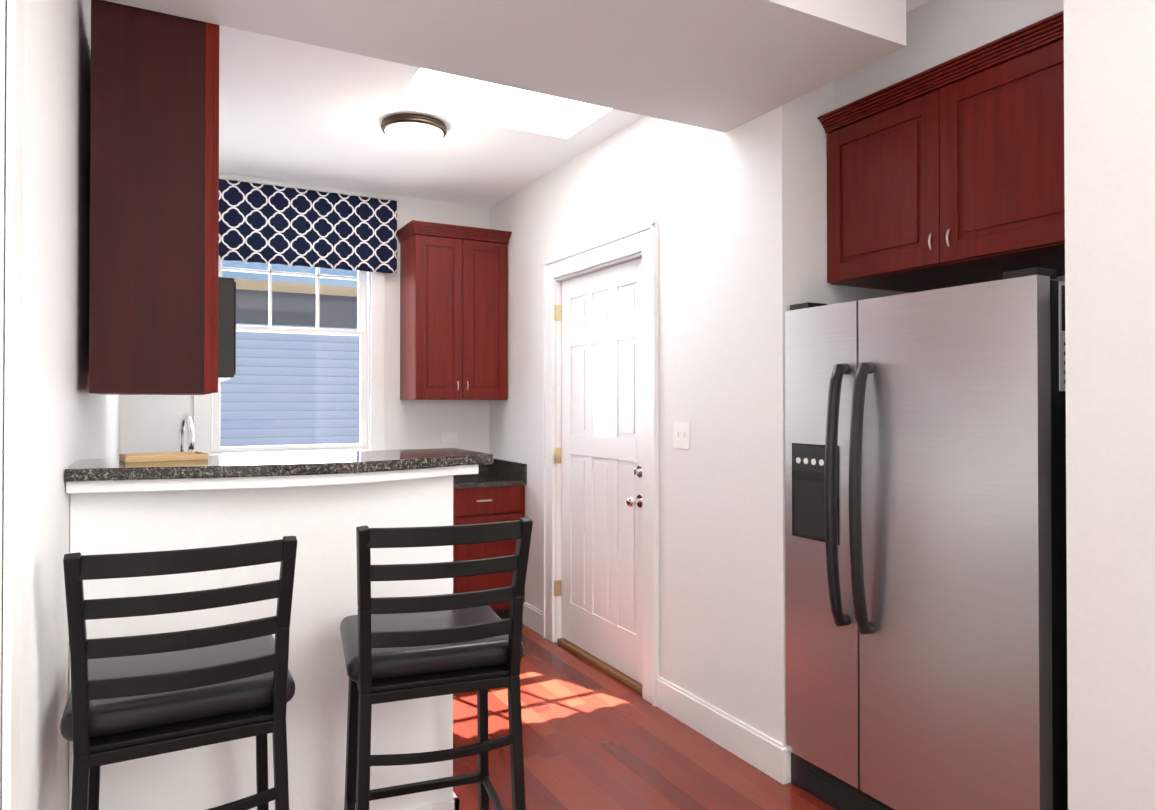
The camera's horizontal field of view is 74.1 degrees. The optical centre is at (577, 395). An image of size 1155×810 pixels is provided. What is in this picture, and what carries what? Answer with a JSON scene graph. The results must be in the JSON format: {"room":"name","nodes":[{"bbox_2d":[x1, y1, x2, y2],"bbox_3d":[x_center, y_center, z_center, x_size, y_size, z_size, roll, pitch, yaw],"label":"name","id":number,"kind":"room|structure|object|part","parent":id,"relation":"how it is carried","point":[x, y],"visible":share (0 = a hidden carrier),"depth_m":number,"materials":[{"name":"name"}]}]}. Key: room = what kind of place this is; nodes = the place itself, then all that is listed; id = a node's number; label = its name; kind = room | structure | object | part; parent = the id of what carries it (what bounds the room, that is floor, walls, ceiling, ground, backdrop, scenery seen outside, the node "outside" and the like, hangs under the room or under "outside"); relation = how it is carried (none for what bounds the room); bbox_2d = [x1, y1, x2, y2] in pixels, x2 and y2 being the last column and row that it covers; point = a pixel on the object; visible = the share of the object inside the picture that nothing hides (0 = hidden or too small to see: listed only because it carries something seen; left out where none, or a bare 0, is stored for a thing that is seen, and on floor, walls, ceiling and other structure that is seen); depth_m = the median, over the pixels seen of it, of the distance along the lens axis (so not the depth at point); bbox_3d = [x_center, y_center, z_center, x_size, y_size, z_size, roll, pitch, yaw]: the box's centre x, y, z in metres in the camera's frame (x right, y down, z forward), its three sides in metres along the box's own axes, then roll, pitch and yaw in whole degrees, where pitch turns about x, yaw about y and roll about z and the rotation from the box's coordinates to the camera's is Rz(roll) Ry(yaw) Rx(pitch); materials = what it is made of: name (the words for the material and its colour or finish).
{"room":"kitchen","nodes":[
{"label":"kitchen","id":0,"kind":"room"},
{"bbox_2d":[0,0,119,809],"bbox_3d":[-0.885,0.026,1.073,0.120,2.710,7.100,0,-1,-28],"label":"wall","id":1,"kind":"structure","parent":0,"point":[68,419],"depth_m":1.59,"materials":[{"name":"paint"}]},
{"bbox_2d":[2,0,23,809],"bbox_3d":[-0.857,0.257,1.160,0.010,2.250,0.090,0,-1,-28],"label":"trim","id":2,"kind":"structure","parent":1,"relation":"attached to","point":[13,416],"depth_m":1.13,"materials":[{"name":"white wood"}]},
{"bbox_2d":[89,0,218,394],"bbox_3d":[-1.309,-0.550,2.383,0.315,1.096,0.572,0,-1,-28],"label":"upper cabinet","id":3,"kind":"object","parent":1,"relation":"attached to","point":[154,210],"visible":0.9,"depth_m":2.12,"materials":[{"name":"brown wood"}]},
{"bbox_2d":[218,277,235,381],"bbox_3d":[-1.564,-0.236,2.948,0.466,0.353,0.760,0,-1,-28],"label":"microwave","id":4,"kind":"object","parent":1,"relation":"attached to","point":[226,328],"visible":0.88,"depth_m":2.69,"materials":[{"name":"grey"}]},
{"bbox_2d":[69,475,452,809],"bbox_3d":[-0.867,0.816,2.225,1.013,1.150,0.120,0,-1,-28],"label":"wall","id":5,"kind":"structure","parent":0,"point":[321,523],"depth_m":2.19,"materials":[{"name":"paint"}]},
{"bbox_2d":[64,448,492,493],"bbox_3d":[-0.796,0.209,2.185,1.093,0.062,0.467,0,-1,-28],"label":"countertop","id":6,"kind":"structure","parent":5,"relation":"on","point":[245,471],"depth_m":1.99,"materials":[{"name":"stone"}]},
{"bbox_2d":[119,451,207,462],"bbox_3d":[-1.143,0.170,2.115,0.200,0.016,0.140,0,-1,-36],"label":"wood tray","id":7,"kind":"object","parent":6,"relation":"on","point":[159,457],"visible":0.98,"depth_m":2.08,"materials":[{"name":"brown wood"}]},
{"bbox_2d":[411,792,458,809],"bbox_3d":[-0.822,1.324,2.185,1.001,0.134,0.046,0,-1,-28],"label":"baseboard","id":8,"kind":"structure","parent":5,"relation":"attached to","point":[451,804],"depth_m":2.38,"materials":[{"name":"white wood"}]},
{"bbox_2d":[120,173,489,454],"bbox_3d":[-1.594,0.058,4.795,2.423,2.710,0.120,0,-1,-28],"label":"wall","id":9,"kind":"structure","parent":0,"point":[149,423],"depth_m":4.96,"materials":[{"name":"paint"}]},
{"bbox_2d":[193,259,384,454],"bbox_3d":[-1.740,-0.392,4.689,1.136,1.608,0.166,0,-1,-28],"label":"window","id":10,"kind":"structure","parent":9,"relation":"in","point":[206,418],"depth_m":4.82,"materials":[{"name":"white wood"}]},
{"bbox_2d":[219,175,397,200],"bbox_3d":[-1.642,-1.254,4.663,1.082,0.020,0.081,0,-1,-28],"label":"rod","id":11,"kind":"object","parent":9,"relation":"attached to","point":[302,187],"visible":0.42,"depth_m":4.62,"materials":[{"name":"white"}]},
{"bbox_2d":[219,179,396,272],"bbox_3d":[-1.613,-1.010,4.642,1.042,0.467,0.032,0,-1,-28],"label":"valance curtain","id":12,"kind":"object","parent":11,"relation":"hanging from","point":[267,224],"visible":1,"depth_m":4.63,"materials":[{"name":"blue fabric"}]},
{"bbox_2d":[441,432,457,442],"bbox_3d":[-0.857,0.281,5.119,0.116,0.072,0.006,0,-1,-28],"label":"electrical outlet plate","id":13,"kind":"object","parent":9,"relation":"attached to","point":[448,437],"visible":1,"depth_m":5.12,"materials":[{"name":"white plastic"}]},
{"bbox_2d":[397,220,511,399],"bbox_3d":[-0.802,-0.514,4.942,0.657,1.085,0.381,0,-1,-28],"label":"upper cabinet","id":14,"kind":"object","parent":9,"relation":"attached to","point":[453,312],"visible":1,"depth_m":4.81,"materials":[{"name":"red wood"}]},
{"bbox_2d":[219,0,929,207],"bbox_3d":[0.454,-1.382,1.879,3.230,0.120,7.220,0,-1,-28],"label":"ceiling","id":15,"kind":"structure","parent":0,"point":[295,111],"depth_m":3.80,"materials":[{"name":"white paint"}]},
{"bbox_2d":[381,113,446,147],"bbox_3d":[-0.788,-1.267,3.696,0.316,0.116,0.316,0,-1,-28],"label":"flush ceiling light","id":16,"kind":"object","parent":15,"relation":"attached to","point":[410,130],"visible":1,"depth_m":3.60,"materials":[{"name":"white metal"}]},
{"bbox_2d":[392,68,610,136],"bbox_3d":[-0.238,-1.681,3.292,0.980,0.739,0.960,0,-1,-28],"label":"skylight well","id":17,"kind":"object","parent":15,"relation":"attached to","point":[445,82],"visible":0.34,"depth_m":3.69,"materials":[{"name":"white paint"}]},
{"bbox_2d":[104,0,905,132],"bbox_3d":[-0.166,-1.189,2.173,2.183,0.259,0.850,0,-1,-28],"label":"soffit beam","id":18,"kind":"structure","parent":15,"relation":"attached to","point":[724,66],"depth_m":2.29,"materials":[{"name":"white paint"}]},
{"bbox_2d":[453,622,835,809],"bbox_3d":[0.454,1.438,1.855,3.230,0.100,7.220,0,-1,-28],"label":"floor","id":19,"kind":"structure","parent":0,"point":[595,737],"depth_m":2.98,"materials":[{"name":"brown wood"}]},
{"bbox_2d":[60,536,297,809],"bbox_3d":[-0.864,0.838,1.677,0.430,1.096,0.526,0,-1,-28],"label":"bar stool","id":20,"kind":"object","parent":19,"relation":"on","point":[136,697],"visible":1,"depth_m":1.52,"materials":[{"name":"black wood"}]},
{"bbox_3d":[-0.892,0.642,1.732,0.430,0.062,0.405,0,-1,-28],"label":"seat","id":21,"kind":"part","parent":20,"relation":"part of","materials":[{"name":"black leather"}]},
{"bbox_2d":[340,517,532,809],"bbox_3d":[-0.377,0.841,1.971,0.430,1.096,0.524,0,-1,-20],"label":"bar stool","id":22,"kind":"object","parent":19,"relation":"on","point":[403,648],"visible":1,"depth_m":1.81,"materials":[{"name":"black wood"}]},
{"bbox_3d":[-0.397,0.644,2.029,0.478,0.062,0.458,0,-1,-28],"label":"seat","id":23,"kind":"part","parent":22,"relation":"part of","materials":[{"name":"black leather"}]},
{"bbox_2d":[453,458,526,618],"bbox_3d":[-1.415,0.914,4.459,2.179,0.989,0.624,0,-1,-28],"label":"base cabinet","id":24,"kind":"object","parent":19,"relation":"on","point":[493,492],"visible":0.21,"depth_m":4.62,"materials":[{"name":"red wood"}]},
{"bbox_2d":[178,414,193,451],"bbox_3d":[-2.162,0.310,4.242,0.107,0.416,0.194,0,-1,-28],"label":"kitchen faucet","id":25,"kind":"object","parent":24,"relation":"on","point":[185,418],"visible":0.67,"depth_m":4.22,"materials":[{"name":"silver metal"}]},
{"bbox_2d":[785,267,1067,809],"bbox_3d":[1.269,0.532,2.528,0.862,1.721,0.912,0,-1,-28],"label":"refrigerator","id":26,"kind":"object","parent":19,"relation":"on","point":[925,563],"visible":0.85,"depth_m":2.25,"materials":[{"name":"silver metal"}]},
{"bbox_3d":[0.870,0.325,2.457,0.090,0.862,0.138,0,-1,-28],"label":"handle","id":27,"kind":"part","parent":26,"relation":"part of","materials":[{"name":"black plastic"}]},
{"bbox_2d":[489,0,1154,809],"bbox_3d":[1.111,0.036,2.223,0.120,2.710,6.980,0,-1,-28],"label":"wall","id":28,"kind":"structure","parent":0,"point":[739,214],"depth_m":2.84,"materials":[{"name":"paint"}]},
{"bbox_2d":[523,602,542,635],"bbox_3d":[-0.260,1.344,4.597,0.016,0.134,0.301,0,-1,-28],"label":"baseboard","id":29,"kind":"structure","parent":28,"relation":"attached to","point":[532,616],"depth_m":4.59,"materials":[{"name":"white wood"}]},
{"bbox_2d":[554,258,641,693],"bbox_3d":[0.121,0.376,3.988,0.165,2.058,0.915,0,-1,-28],"label":"entry door","id":30,"kind":"structure","parent":28,"relation":"in","point":[598,457],"depth_m":3.96,"materials":[{"name":"painted wood"},{"name":"metal"}]},
{"bbox_2d":[543,222,658,706],"bbox_3d":[0.136,0.312,3.990,0.148,2.187,1.154,0,-1,-28],"label":"door frame","id":31,"kind":"structure","parent":28,"relation":"attached to","point":[644,240],"depth_m":3.62,"materials":[{"name":"white wood"}]},
{"bbox_2d":[673,422,689,449],"bbox_3d":[0.447,0.174,3.307,0.010,0.116,0.116,0,-1,-28],"label":"switch plate","id":32,"kind":"object","parent":28,"relation":"attached to","point":[681,435],"visible":1,"depth_m":3.30,"materials":[{"name":"white plastic"}]},
{"bbox_2d":[657,676,790,783],"bbox_3d":[0.554,1.331,3.097,0.016,0.134,0.797,0,-1,-28],"label":"baseboard","id":33,"kind":"structure","parent":28,"relation":"attached to","point":[764,753],"depth_m":3.01,"materials":[{"name":"white"}]},
{"bbox_2d":[813,0,1052,304],"bbox_3d":[1.493,0.039,2.618,0.687,2.710,1.230,0,-1,-28],"label":"wall","id":34,"kind":"structure","parent":0,"point":[938,32],"depth_m":2.62,"materials":[{"name":"paint"}]},
{"bbox_2d":[818,10,1064,292],"bbox_3d":[1.403,-0.733,2.595,0.630,0.623,0.953,0,-1,-28],"label":"upper cabinet","id":35,"kind":"object","parent":34,"relation":"attached to","point":[948,173],"visible":0.77,"depth_m":2.43,"materials":[{"name":"brown wood"}]},
{"label":"outside","id":36,"kind":"structure","parent":0,"visible":0},
{"bbox_2d":[220,260,359,446],"bbox_3d":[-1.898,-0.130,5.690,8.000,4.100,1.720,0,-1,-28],"label":"window pane","id":37,"kind":"structure","parent":36,"point":[267,346],"depth_m":6.30,"materials":[{"name":"blue"}]}
]}

